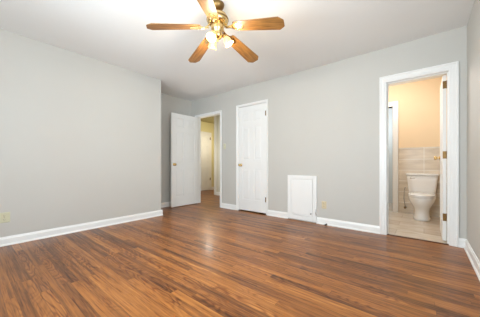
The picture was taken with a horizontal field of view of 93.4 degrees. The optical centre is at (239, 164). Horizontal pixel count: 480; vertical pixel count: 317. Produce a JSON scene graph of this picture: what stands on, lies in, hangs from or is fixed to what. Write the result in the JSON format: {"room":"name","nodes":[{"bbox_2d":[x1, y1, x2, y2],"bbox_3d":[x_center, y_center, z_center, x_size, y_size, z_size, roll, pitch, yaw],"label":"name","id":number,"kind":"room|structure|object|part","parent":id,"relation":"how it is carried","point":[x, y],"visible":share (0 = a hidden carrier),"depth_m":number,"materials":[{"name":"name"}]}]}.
{"room":"empty bedroom","nodes":[
{"label":"empty bedroom","id":0,"kind":"room"},
{"bbox_2d":[0,29,160,237],"bbox_3d":[-2.708,-0.310,3.183,0.680,2.500,3.118,0,0,39],"label":"wall","id":1,"kind":"structure","parent":0,"point":[80,135],"depth_m":3.10,"materials":[{"name":"grey paint"}]},
{"bbox_2d":[0,212,9,222],"bbox_3d":[-2.728,0.615,2.614,0.009,0.118,0.100,0,0,39],"label":"wall outlet","id":2,"kind":"object","parent":1,"relation":"attached to","point":[4,217],"visible":1,"depth_m":2.62,"materials":[{"name":"beige plastic"}]},
{"bbox_2d":[0,202,170,246],"bbox_3d":[-2.300,0.889,3.665,0.706,0.102,4.380,0,0,39],"label":"baseboard","id":3,"kind":"structure","parent":1,"relation":"attached to","point":[26,237],"depth_m":3.13,"materials":[{"name":"white paint"}]},
{"bbox_2d":[161,93,191,202],"bbox_3d":[-1.692,-0.310,5.064,0.120,2.500,1.682,0,0,39],"label":"wall","id":4,"kind":"structure","parent":0,"point":[169,104],"depth_m":5.06,"materials":[{"name":"grey paint"}]},
{"bbox_2d":[201,121,213,190],"bbox_3d":[-1.564,-0.310,7.915,0.120,2.500,2.900,0,0,39],"label":"wall","id":5,"kind":"structure","parent":0,"point":[205,126],"depth_m":8.47,"materials":[{"name":"yellow paint"}]},
{"bbox_2d":[201,133,210,190],"bbox_3d":[-1.321,-0.085,8.033,0.103,2.030,0.772,0,0,39],"label":"door","id":6,"kind":"structure","parent":5,"relation":"in","point":[205,138],"depth_m":8.16,"materials":[{"name":"white paint"}]},
{"bbox_2d":[201,131,211,189],"bbox_3d":[-1.360,-0.120,8.055,0.020,2.120,0.935,0,0,39],"label":"door frame","id":7,"kind":"structure","parent":5,"relation":"attached to","point":[202,132],"depth_m":8.37,"materials":[{"name":"white paint"}]},
{"bbox_2d":[216,115,219,191],"bbox_3d":[0.405,-0.310,7.117,1.760,2.500,1.650,0,0,39],"label":"wall","id":8,"kind":"structure","parent":0,"point":[217,116],"depth_m":6.92,"materials":[{"name":"beige paint"}]},
{"bbox_2d":[214,116,215,194],"bbox_3d":[-0.770,-0.300,6.998,0.090,2.480,0.018,0,0,39],"label":"trim","id":9,"kind":"structure","parent":8,"relation":"attached to","point":[214,116],"depth_m":6.99,"materials":[{"name":"white paint"}]},
{"bbox_2d":[0,0,474,123],"bbox_3d":[-0.743,-1.625,4.473,9.600,0.170,8.000,0,0,39],"label":"ceiling","id":10,"kind":"structure","parent":0,"point":[315,33],"depth_m":2.67,"materials":[{"name":"white paint"}]},
{"bbox_2d":[146,0,284,62],"bbox_3d":[-0.192,-1.355,2.234,1.247,0.409,1.208,0,0,39],"label":"ceiling fan","id":11,"kind":"object","parent":10,"relation":"hanging from","point":[217,19],"visible":1,"depth_m":2.13,"materials":[{"name":"brown wood"}]},
{"bbox_3d":[-0.611,-1.274,2.091,0.481,0.007,0.148,-9,13,-15],"label":"blade","id":12,"kind":"part","parent":11,"relation":"part of","materials":[{"name":"brown wood"}]},
{"bbox_3d":[-0.443,-1.274,2.540,0.148,0.007,0.481,-13,-2,-35],"label":"blade","id":13,"kind":"part","parent":11,"relation":"part of","materials":[{"name":"brown wood"}]},
{"bbox_3d":[-0.264,-1.274,1.795,0.148,0.007,0.481,11,10,5],"label":"blade","id":14,"kind":"part","parent":11,"relation":"part of","materials":[{"name":"brown wood"}]},
{"bbox_3d":[-0.261,-1.201,2.103,0.095,0.100,0.100,0,0,39],"label":"lamp shade","id":15,"kind":"part","parent":11,"relation":"part of","materials":[{"name":"white glass"}]},
{"bbox_3d":[-0.277,-1.201,2.289,0.100,0.100,0.095,0,0,39],"label":"lamp shade","id":16,"kind":"part","parent":11,"relation":"part of","materials":[{"name":"white glass"}]},
{"bbox_3d":[-0.109,-1.201,2.210,0.097,0.100,0.096,0,0,39],"label":"lamp shade","id":17,"kind":"part","parent":11,"relation":"part of","materials":[{"name":"white glass"}]},
{"bbox_3d":[0.036,-1.274,2.519,0.148,0.007,0.481,-13,-17,36],"label":"blade","id":18,"kind":"part","parent":11,"relation":"part of","materials":[{"name":"brown wood"}]},
{"bbox_3d":[0.164,-1.274,2.057,0.481,0.007,0.148,10,-8,20],"label":"blade","id":19,"kind":"part","parent":11,"relation":"part of","materials":[{"name":"brown wood"}]},
{"bbox_2d":[0,190,479,316],"bbox_3d":[-0.743,0.999,4.473,9.600,0.122,8.000,0,0,39],"label":"floor","id":20,"kind":"structure","parent":0,"point":[203,259],"depth_m":2.00,"materials":[{"name":"brown wood"}]},
{"bbox_2d":[405,173,438,220],"bbox_3d":[3.143,0.550,3.908,0.480,0.775,0.733,0,0,39],"label":"toilet","id":21,"kind":"object","parent":20,"relation":"on","point":[422,187],"visible":1,"depth_m":3.92,"materials":[{"name":"white ceramic"}]},
{"bbox_3d":[3.306,0.182,4.108,0.480,0.039,0.216,0,0,39],"label":"tank lid","id":22,"kind":"part","parent":21,"relation":"part of","materials":[{"name":"white ceramic"}]},
{"bbox_3d":[3.306,0.373,4.108,0.450,0.341,0.195,0,0,39],"label":"tank","id":23,"kind":"part","parent":21,"relation":"part of","materials":[{"name":"white ceramic"}]},
{"bbox_3d":[3.072,0.531,3.821,0.380,0.020,0.510,0,0,39],"label":"seat","id":24,"kind":"part","parent":21,"relation":"part of","materials":[{"name":"white ceramic"}]},
{"bbox_3d":[3.073,0.505,3.822,0.374,0.026,0.507,0,0,39],"label":"lid","id":25,"kind":"part","parent":21,"relation":"part of","materials":[{"name":"white ceramic"}]},
{"bbox_3d":[3.098,0.741,3.852,0.368,0.394,0.570,0,0,39],"label":"bowl","id":26,"kind":"part","parent":21,"relation":"part of","materials":[{"name":"white ceramic"}]},
{"bbox_2d":[192,26,466,238],"bbox_3d":[0.772,-0.310,4.066,4.963,2.500,0.120,0,0,39],"label":"wall","id":27,"kind":"structure","parent":0,"point":[323,121],"depth_m":3.42,"materials":[{"name":"grey paint"}]},
{"bbox_2d":[170,112,197,206],"bbox_3d":[-1.257,-0.100,5.173,0.171,2.055,0.734,0,0,40],"label":"door","id":28,"kind":"structure","parent":27,"relation":"in","point":[184,128],"depth_m":5.14,"materials":[{"name":"white paint"}]},
{"bbox_2d":[195,110,221,206],"bbox_3d":[-0.712,-0.122,5.259,0.885,2.125,0.142,0,0,39],"label":"door frame","id":29,"kind":"structure","parent":27,"relation":"attached to","point":[199,118],"depth_m":5.39,"materials":[{"name":"white paint"}]},
{"bbox_2d":[221,203,235,209],"bbox_3d":[-0.241,0.889,4.796,0.430,0.102,0.026,0,0,39],"label":"baseboard","id":30,"kind":"structure","parent":27,"relation":"attached to","point":[223,205],"depth_m":4.80,"materials":[{"name":"white paint"}]},
{"bbox_2d":[238,103,265,212],"bbox_3d":[0.226,-0.121,4.418,0.676,2.075,0.103,0,0,39],"label":"door","id":31,"kind":"structure","parent":27,"relation":"in","point":[252,119],"depth_m":4.42,"materials":[{"name":"white paint"}]},
{"bbox_2d":[236,99,267,214],"bbox_3d":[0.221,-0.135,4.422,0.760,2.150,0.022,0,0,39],"label":"trim","id":32,"kind":"structure","parent":27,"relation":"attached to","point":[265,100],"depth_m":4.33,"materials":[{"name":"white paint"}]},
{"bbox_2d":[268,210,287,218],"bbox_3d":[0.672,0.889,4.053,0.405,0.102,0.026,0,0,39],"label":"baseboard","id":33,"kind":"structure","parent":27,"relation":"attached to","point":[270,212],"depth_m":4.04,"materials":[{"name":"white paint"}]},
{"bbox_2d":[288,175,316,221],"bbox_3d":[1.016,0.552,3.753,0.508,0.739,0.056,0,0,39],"label":"access panel","id":34,"kind":"object","parent":27,"relation":"attached to","point":[302,193],"visible":1,"depth_m":3.74,"materials":[{"name":"white paint"}]},
{"bbox_3d":[1.024,0.546,3.762,0.378,0.597,0.029,0,0,39],"label":"door panel","id":35,"kind":"part","parent":34,"relation":"part of","materials":[{"name":"white paint"}]},
{"bbox_2d":[322,201,325,208],"bbox_3d":[1.315,0.635,3.540,0.075,0.118,0.009,0,0,39],"label":"wall outlet","id":36,"kind":"object","parent":27,"relation":"attached to","point":[323,202],"visible":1,"depth_m":3.54,"materials":[{"name":"beige plastic"}]},
{"bbox_2d":[316,217,378,233],"bbox_3d":[1.556,0.889,3.333,0.860,0.102,0.026,0,0,39],"label":"baseboard","id":37,"kind":"structure","parent":27,"relation":"attached to","point":[330,222],"depth_m":3.30,"materials":[{"name":"white paint"}]},
{"bbox_2d":[387,234,448,244],"bbox_3d":[2.209,0.936,2.840,0.610,0.008,0.035,0,0,39],"label":"trim","id":38,"kind":"structure","parent":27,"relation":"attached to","point":[387,234],"depth_m":2.82,"materials":[{"name":"wood"}]},
{"bbox_2d":[379,61,458,246],"bbox_3d":[2.229,-0.118,2.865,0.774,2.117,0.142,0,0,39],"label":"door frame","id":39,"kind":"structure","parent":27,"relation":"attached to","point":[453,67],"depth_m":2.62,"materials":[{"name":"white paint"}]},
{"bbox_2d":[434,75,446,240],"bbox_3d":[2.658,-0.080,3.001,0.105,2.015,0.612,0,0,38],"label":"door","id":40,"kind":"structure","parent":27,"relation":"in","point":[443,153],"depth_m":2.76,"materials":[{"name":"white paint"}]},
{"bbox_2d":[459,238,465,247],"bbox_3d":[2.516,0.889,2.551,0.066,0.102,0.026,0,0,39],"label":"baseboard","id":41,"kind":"structure","parent":27,"relation":"attached to","point":[461,240],"depth_m":2.55,"materials":[{"name":"white paint"}]},
{"bbox_2d":[389,108,392,202],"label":"door","id":42,"kind":"structure","parent":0,"point":[390,109],"depth_m":5.51,"materials":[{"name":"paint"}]},
{"bbox_2d":[389,76,446,211],"bbox_3d":[3.408,-0.310,4.266,2.900,2.500,0.120,0,0,39],"label":"wall","id":43,"kind":"structure","parent":0,"point":[419,101],"depth_m":4.24,"materials":[{"name":"beige paint"}]},
{"bbox_2d":[389,101,397,211],"bbox_3d":[2.729,-0.152,4.727,0.955,2.185,0.022,0,0,39],"label":"door frame","id":44,"kind":"structure","parent":43,"relation":"attached to","point":[394,104],"depth_m":4.45,"materials":[{"name":"white paint"}]},
{"bbox_2d":[399,148,446,216],"bbox_3d":[3.535,0.318,4.077,1.105,1.245,0.012,0,0,39],"label":"tile","id":45,"kind":"structure","parent":43,"relation":"attached to","point":[413,160],"depth_m":4.24,"materials":[{"name":"tile"}]},
{"bbox_2d":[399,146,446,149],"bbox_3d":[3.530,-0.303,4.070,1.105,0.037,0.006,0,0,39],"label":"cap","id":46,"kind":"object","parent":45,"relation":"attached to","point":[439,146],"visible":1,"depth_m":4.21,"materials":[{"name":"tile"}]},
{"bbox_2d":[467,0,479,260],"bbox_3d":[1.221,-0.310,0.798,0.140,2.500,4.380,0,0,39],"label":"wall","id":47,"kind":"structure","parent":0,"point":[473,25],"depth_m":2.20,"materials":[{"name":"grey paint"}]},
{"bbox_2d":[464,239,479,280],"bbox_3d":[1.157,0.889,0.851,0.026,0.102,4.380,0,0,39],"label":"baseboard","id":48,"kind":"structure","parent":47,"relation":"attached to","point":[474,260],"depth_m":2.13,"materials":[{"name":"white paint"}]}
]}

